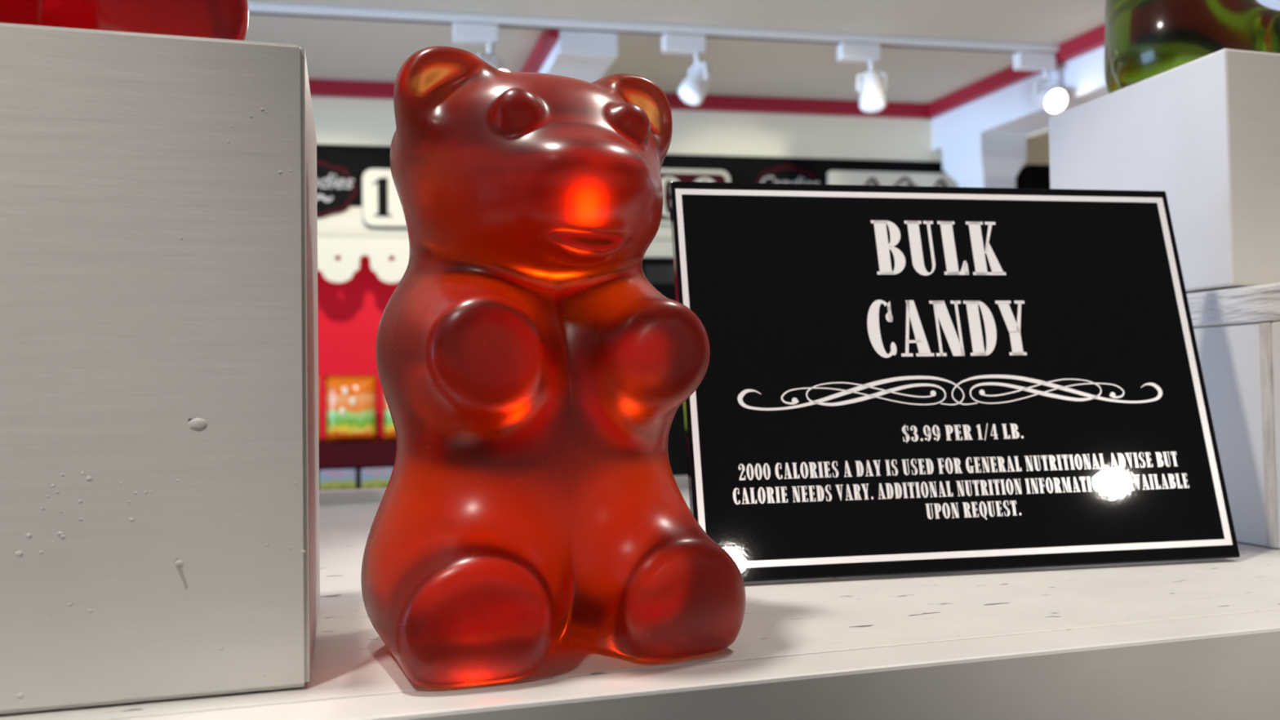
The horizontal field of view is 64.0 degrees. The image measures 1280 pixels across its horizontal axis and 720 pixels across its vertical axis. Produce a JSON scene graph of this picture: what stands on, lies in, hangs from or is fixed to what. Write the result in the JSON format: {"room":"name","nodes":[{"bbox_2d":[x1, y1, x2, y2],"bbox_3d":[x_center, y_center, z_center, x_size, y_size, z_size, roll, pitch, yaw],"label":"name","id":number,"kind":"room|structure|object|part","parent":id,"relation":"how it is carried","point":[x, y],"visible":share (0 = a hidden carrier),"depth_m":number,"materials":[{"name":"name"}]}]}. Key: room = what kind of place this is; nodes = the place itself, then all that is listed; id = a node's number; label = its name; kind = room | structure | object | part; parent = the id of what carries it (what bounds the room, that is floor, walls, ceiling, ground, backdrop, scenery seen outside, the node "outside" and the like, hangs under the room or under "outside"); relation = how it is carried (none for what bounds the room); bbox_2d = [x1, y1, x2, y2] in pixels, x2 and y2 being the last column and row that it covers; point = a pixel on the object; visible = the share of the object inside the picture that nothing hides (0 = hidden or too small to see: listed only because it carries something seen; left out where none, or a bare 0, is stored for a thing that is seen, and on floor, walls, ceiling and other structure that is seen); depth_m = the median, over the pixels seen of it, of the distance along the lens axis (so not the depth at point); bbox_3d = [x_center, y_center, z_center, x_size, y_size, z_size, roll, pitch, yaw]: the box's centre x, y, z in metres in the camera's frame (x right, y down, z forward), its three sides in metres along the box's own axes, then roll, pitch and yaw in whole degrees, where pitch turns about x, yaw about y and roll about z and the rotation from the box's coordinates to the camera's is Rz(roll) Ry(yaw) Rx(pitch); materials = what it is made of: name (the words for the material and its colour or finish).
{"room":"food shop","nodes":[
{"label":"food shop","id":0,"kind":"room"},
{"bbox_2d":[317,255,399,438],"bbox_3d":[-0.075,0.504,3.509,8.700,2.285,0.080,-1,-2,-11],"label":"wall","id":1,"kind":"structure","parent":0,"point":[349,313],"depth_m":3.32,"materials":[{"name":"red paint"}]},
{"bbox_2d":[316,144,1049,235],"bbox_3d":[0.291,-0.518,3.405,6.000,0.258,0.280,-1,-2,-11],"label":"store sign","id":2,"kind":"object","parent":1,"relation":"attached to","point":[356,159],"visible":0.19,"depth_m":3.26,"materials":[{"name":"black paint"}]},
{"bbox_2d":[316,160,358,217],"bbox_3d":[-0.951,-0.503,3.014,0.233,0.171,0.018,-1,-2,-11],"label":"badge","id":3,"kind":"object","parent":2,"relation":"attached to","point":[336,190],"visible":0.54,"depth_m":3.02,"materials":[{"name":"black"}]},
{"bbox_2d":[361,168,407,229],"bbox_3d":[-0.677,-0.479,3.059,0.297,0.174,0.031,-1,-2,-11],"label":"name plate","id":4,"kind":"object","parent":2,"relation":"attached to","point":[382,208],"visible":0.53,"depth_m":3.03,"materials":[{"name":"beige"}]},
{"bbox_3d":[-0.876,-0.414,3.179,3.620,0.075,0.278,-1,-2,-11],"label":"cream panel","id":5,"kind":"part","parent":2,"relation":"part of","materials":[{"name":"beige paint"}]},
{"bbox_2d":[317,231,672,283],"bbox_3d":[-0.786,-0.304,3.050,3.154,0.150,0.030,-1,-2,-11],"label":"scalloped valance","id":6,"kind":"object","parent":2,"relation":"attached to","point":[350,246],"visible":0.05,"depth_m":3.04,"materials":[{"name":"beige paint"}]},
{"bbox_3d":[-0.829,-0.544,3.191,3.720,0.183,0.280,-1,-2,-11],"label":"black panel","id":7,"kind":"part","parent":2,"relation":"part of","materials":[{"name":"black paint"}]},
{"bbox_2d":[659,168,729,225],"bbox_3d":[0.130,-0.512,3.219,0.314,0.174,0.023,-1,-2,-11],"label":"name plate","id":8,"kind":"object","parent":2,"relation":"attached to","point":[668,175],"visible":0.27,"depth_m":3.21,"materials":[{"name":"beige paint"}]},
{"bbox_2d":[755,164,819,184],"bbox_3d":[0.473,-0.543,3.289,0.233,0.171,0.018,-1,-2,-11],"label":"badge","id":9,"kind":"object","parent":2,"relation":"attached to","point":[783,174],"visible":0.43,"depth_m":3.28,"materials":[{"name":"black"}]},
{"bbox_2d":[826,170,958,186],"bbox_3d":[0.859,-0.533,3.356,0.513,0.158,0.031,-1,-2,-11],"label":"name plate","id":10,"kind":"object","parent":2,"relation":"attached to","point":[833,177],"visible":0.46,"depth_m":3.33,"materials":[{"name":"grey"}]},
{"bbox_3d":[2.264,-0.550,3.785,1.980,0.235,0.280,-1,-2,-11],"label":"black panel","id":11,"kind":"part","parent":2,"relation":"part of","materials":[{"name":"black paint"}]},
{"bbox_2d":[538,30,617,83],"bbox_3d":[-0.209,-0.801,2.867,0.150,0.074,0.580,0,-2,-16],"label":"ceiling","id":12,"kind":"structure","parent":0,"point":[586,56],"depth_m":2.61,"materials":[{"name":"white paint"}]},
{"bbox_2d":[244,0,1105,103],"bbox_3d":[0.645,-0.941,0.628,8.800,0.060,7.600,0,-2,-16],"label":"ceiling","id":13,"kind":"structure","parent":0,"point":[343,50],"depth_m":2.67,"materials":[{"name":"beige paint"}]},
{"bbox_2d":[247,2,1058,53],"bbox_3d":[0.622,-0.844,2.716,4.200,0.020,0.040,-1,-2,-11],"label":"track","id":14,"kind":"object","parent":13,"relation":"attached to","point":[255,8],"visible":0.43,"depth_m":2.58,"materials":[{"name":"white metal"}]},
{"bbox_2d":[453,22,509,71],"bbox_3d":[-0.385,-0.736,2.520,0.145,0.175,0.088,-1,-2,12],"label":"track light","id":15,"kind":"object","parent":14,"relation":"attached to","point":[487,34],"visible":0.51,"depth_m":2.50,"materials":[{"name":"white metal"}]},
{"bbox_2d":[661,33,713,106],"bbox_3d":[0.125,-0.740,2.614,0.134,0.177,0.081,0,-2,-16],"label":"track light","id":16,"kind":"object","parent":14,"relation":"hanging from","point":[694,88],"visible":1,"depth_m":2.60,"materials":[{"name":"white metal"}]},
{"bbox_3d":[0.126,-0.670,2.606,0.050,0.037,0.059,0,-2,-16],"label":"bulb","id":17,"kind":"part","parent":16,"relation":"part of","materials":[{"name":"white glass"}]},
{"bbox_2d":[836,42,888,112],"bbox_3d":[0.590,-0.746,2.699,0.128,0.176,0.075,0,-2,-16],"label":"track light","id":18,"kind":"object","parent":14,"relation":"hanging from","point":[872,96],"visible":1,"depth_m":2.69,"materials":[{"name":"white metal"}]},
{"bbox_3d":[0.613,-0.667,2.699,0.059,0.019,0.058,0,-2,-16],"label":"bulb","id":19,"kind":"part","parent":18,"relation":"part of","materials":[{"name":"white glass"}]},
{"bbox_2d":[1013,51,1067,113],"bbox_3d":[1.091,-0.753,2.799,0.132,0.171,0.109,0,-2,-16],"label":"track light","id":20,"kind":"object","parent":14,"relation":"attached to","point":[1052,100],"visible":1,"depth_m":2.78,"materials":[{"name":"white metal"}]},
{"bbox_3d":[1.125,-0.700,2.765,0.060,0.054,0.030,0,-2,-16],"label":"bulb","id":21,"kind":"part","parent":20,"relation":"part of","materials":[{"name":"white glass"}]},
{"bbox_2d":[311,96,1049,167],"bbox_3d":[-0.066,-0.735,3.394,8.700,0.184,0.380,-1,-2,-11],"label":"wall","id":22,"kind":"structure","parent":0,"point":[337,121],"depth_m":3.29,"materials":[{"name":"beige paint"}]},
{"bbox_2d":[520,29,559,72],"bbox_3d":[-0.292,-0.818,2.828,0.029,0.039,0.550,0,-2,-16],"label":"trim","id":23,"kind":"structure","parent":22,"relation":"attached to","point":[548,38],"depth_m":2.69,"materials":[{"name":"red paint"}]},
{"bbox_2d":[308,79,933,119],"bbox_3d":[-1.668,-0.793,2.879,5.360,0.043,0.029,-1,-2,-11],"label":"trim","id":24,"kind":"structure","parent":22,"relation":"attached to","point":[318,88],"depth_m":3.25,"materials":[{"name":"red paint"}]},
{"bbox_2d":[942,132,1026,188],"bbox_3d":[1.118,0.461,3.252,0.170,2.322,0.200,0,-2,-19],"label":"column","id":25,"kind":"structure","parent":0,"point":[980,160],"depth_m":3.21,"materials":[{"name":"white paint"}]},
{"bbox_2d":[931,0,1279,151],"bbox_3d":[1.500,-0.811,2.112,0.170,0.147,3.120,0,-2,-19],"label":"wall","id":26,"kind":"structure","parent":0,"point":[1011,109],"depth_m":3.02,"materials":[{"name":"white paint"}]},
{"bbox_2d":[924,24,1105,119],"bbox_3d":[1.418,-0.863,2.038,0.029,0.043,3.030,0,-2,-19],"label":"trim","id":27,"kind":"structure","parent":26,"relation":"attached to","point":[1094,39],"depth_m":3.01,"materials":[{"name":"red paint"}]},
{"bbox_2d":[1026,128,1048,137],"bbox_3d":[1.664,-0.756,1.944,0.029,0.032,2.700,0,-2,-19],"label":"trim","id":28,"kind":"structure","parent":26,"relation":"attached to","point":[1046,131],"depth_m":3.18,"materials":[{"name":"beige paint"}]},
{"bbox_3d":[0.685,1.583,0.562,8.800,0.050,7.600,0,-2,-16],"label":"floor","id":29,"kind":"structure","parent":0,"visible":0},
{"bbox_2d":[319,436,396,488],"bbox_3d":[-0.867,0.948,3.149,1.600,1.403,0.297,-1,-2,-11],"label":"shelf unit","id":30,"kind":"object","parent":29,"relation":"on","point":[359,455],"visible":0.09,"depth_m":3.03,"materials":[{"name":"red"}]},
{"bbox_2d":[319,467,357,489],"bbox_3d":[-0.896,0.410,3.043,0.104,0.174,0.050,-1,-2,-11],"label":"box","id":31,"kind":"object","parent":30,"relation":"on","point":[338,478],"visible":0.44,"depth_m":3.02,"materials":[{"name":"multicoloured cardboard"}]},
{"bbox_2d":[324,375,377,441],"bbox_3d":[-0.865,0.146,3.065,0.147,0.196,0.070,0,-2,-16],"label":"bag","id":32,"kind":"object","parent":30,"relation":"on","point":[350,401],"visible":1,"depth_m":3.04,"materials":[{"name":"multicoloured plastic"}]},
{"bbox_3d":[-0.901,0.413,3.298,1.600,0.181,0.022,-1,-2,-11],"label":"shelf","id":33,"kind":"part","parent":30,"relation":"part of","materials":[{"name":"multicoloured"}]},
{"bbox_2d":[360,466,393,488],"bbox_3d":[-0.779,0.409,3.066,0.104,0.174,0.050,-1,-2,-11],"label":"box","id":34,"kind":"object","parent":30,"relation":"on","point":[371,477],"visible":0.24,"depth_m":3.04,"materials":[{"name":"multicoloured cardboard"}]},
{"bbox_2d":[382,391,395,440],"bbox_3d":[-0.702,0.144,3.096,0.147,0.196,0.070,0,-2,-16],"label":"bag","id":35,"kind":"object","parent":30,"relation":"on","point":[388,431],"visible":0.04,"depth_m":3.07,"materials":[{"name":"multicoloured plastic"}]},
{"bbox_2d":[0,475,1279,719],"bbox_3d":[0.069,0.840,0.694,2.000,1.461,0.673,0,-2,-16],"label":"display shelf","id":36,"kind":"object","parent":29,"relation":"on","point":[1192,639],"visible":0.33,"depth_m":0.40,"materials":[{"name":"paint"}]},
{"bbox_2d":[0,22,319,714],"bbox_3d":[-0.278,0.004,0.384,0.296,0.225,0.142,0,-2,-16],"label":"box","id":37,"kind":"object","parent":36,"relation":"on","point":[159,435],"visible":1,"depth_m":0.34,"materials":[{"name":"white paint"}]},
{"bbox_2d":[0,0,248,40],"bbox_3d":[-0.231,-0.228,0.394,0.142,0.237,0.127,0,-2,-30],"label":"bear","id":38,"kind":"object","parent":37,"relation":"on","point":[211,19],"visible":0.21,"depth_m":0.36},
{"bbox_2d":[360,45,746,687],"bbox_3d":[-0.041,-0.004,0.421,0.142,0.237,0.127,0,-2,-23],"label":"bear","id":39,"kind":"object","parent":36,"relation":"on","point":[533,375],"visible":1,"depth_m":0.38},
{"bbox_3d":[0.148,0.206,0.400,2.000,0.190,0.026,0,-2,-16],"label":"trim","id":40,"kind":"part","parent":36,"relation":"part of","materials":[{"name":"paint"}]},
{"bbox_2d":[668,181,1239,582],"bbox_3d":[0.173,0.006,0.598,0.312,0.218,0.097,-1,-2,-10],"label":"sign","id":41,"kind":"object","parent":36,"relation":"on","point":[897,380],"visible":0.99,"depth_m":0.57,"materials":[{"name":"black"}]},
{"bbox_2d":[1186,282,1279,548],"bbox_3d":[0.482,0.035,0.741,0.272,0.158,0.273,0,-2,-16],"label":"wooden crate","id":42,"kind":"object","parent":36,"relation":"on","point":[1237,331],"visible":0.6,"depth_m":0.63,"materials":[{"name":"white paint"}]},
{"bbox_2d":[1048,48,1279,293],"bbox_3d":[0.475,-0.120,0.760,0.269,0.150,0.170,0,-2,-16],"label":"box","id":43,"kind":"object","parent":42,"relation":"on","point":[1204,132],"visible":0.69,"depth_m":0.66,"materials":[{"name":"white paint"}]},
{"bbox_2d":[1104,0,1279,93],"bbox_3d":[0.414,-0.313,0.772,0.127,0.237,0.142,-1,-2,20],"label":"bear","id":44,"kind":"object","parent":43,"relation":"on","point":[1144,39],"visible":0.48,"depth_m":0.71},
{"bbox_3d":[0.481,-0.033,0.743,0.272,0.022,0.273,0,-2,-16],"label":"rail","id":45,"kind":"part","parent":42,"relation":"part of","materials":[{"name":"white paint"}]},
{"bbox_3d":[0.384,0.045,0.618,0.014,0.135,0.008,0,-2,-16],"label":"corner post","id":46,"kind":"part","parent":42,"relation":"part of","materials":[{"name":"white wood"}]},
{"bbox_2d":[642,257,688,475],"bbox_3d":[0.289,0.671,3.016,0.615,1.915,0.296,-1,-2,-11],"label":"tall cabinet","id":47,"kind":"object","parent":29,"relation":"on","point":[659,271],"visible":0.05,"depth_m":2.85,"materials":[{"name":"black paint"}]},
{"bbox_3d":[0.300,-0.241,2.897,0.580,0.050,0.005,-1,-2,-11],"label":"door","id":48,"kind":"part","parent":47,"relation":"part of","materials":[{"name":"grey"}]}
]}

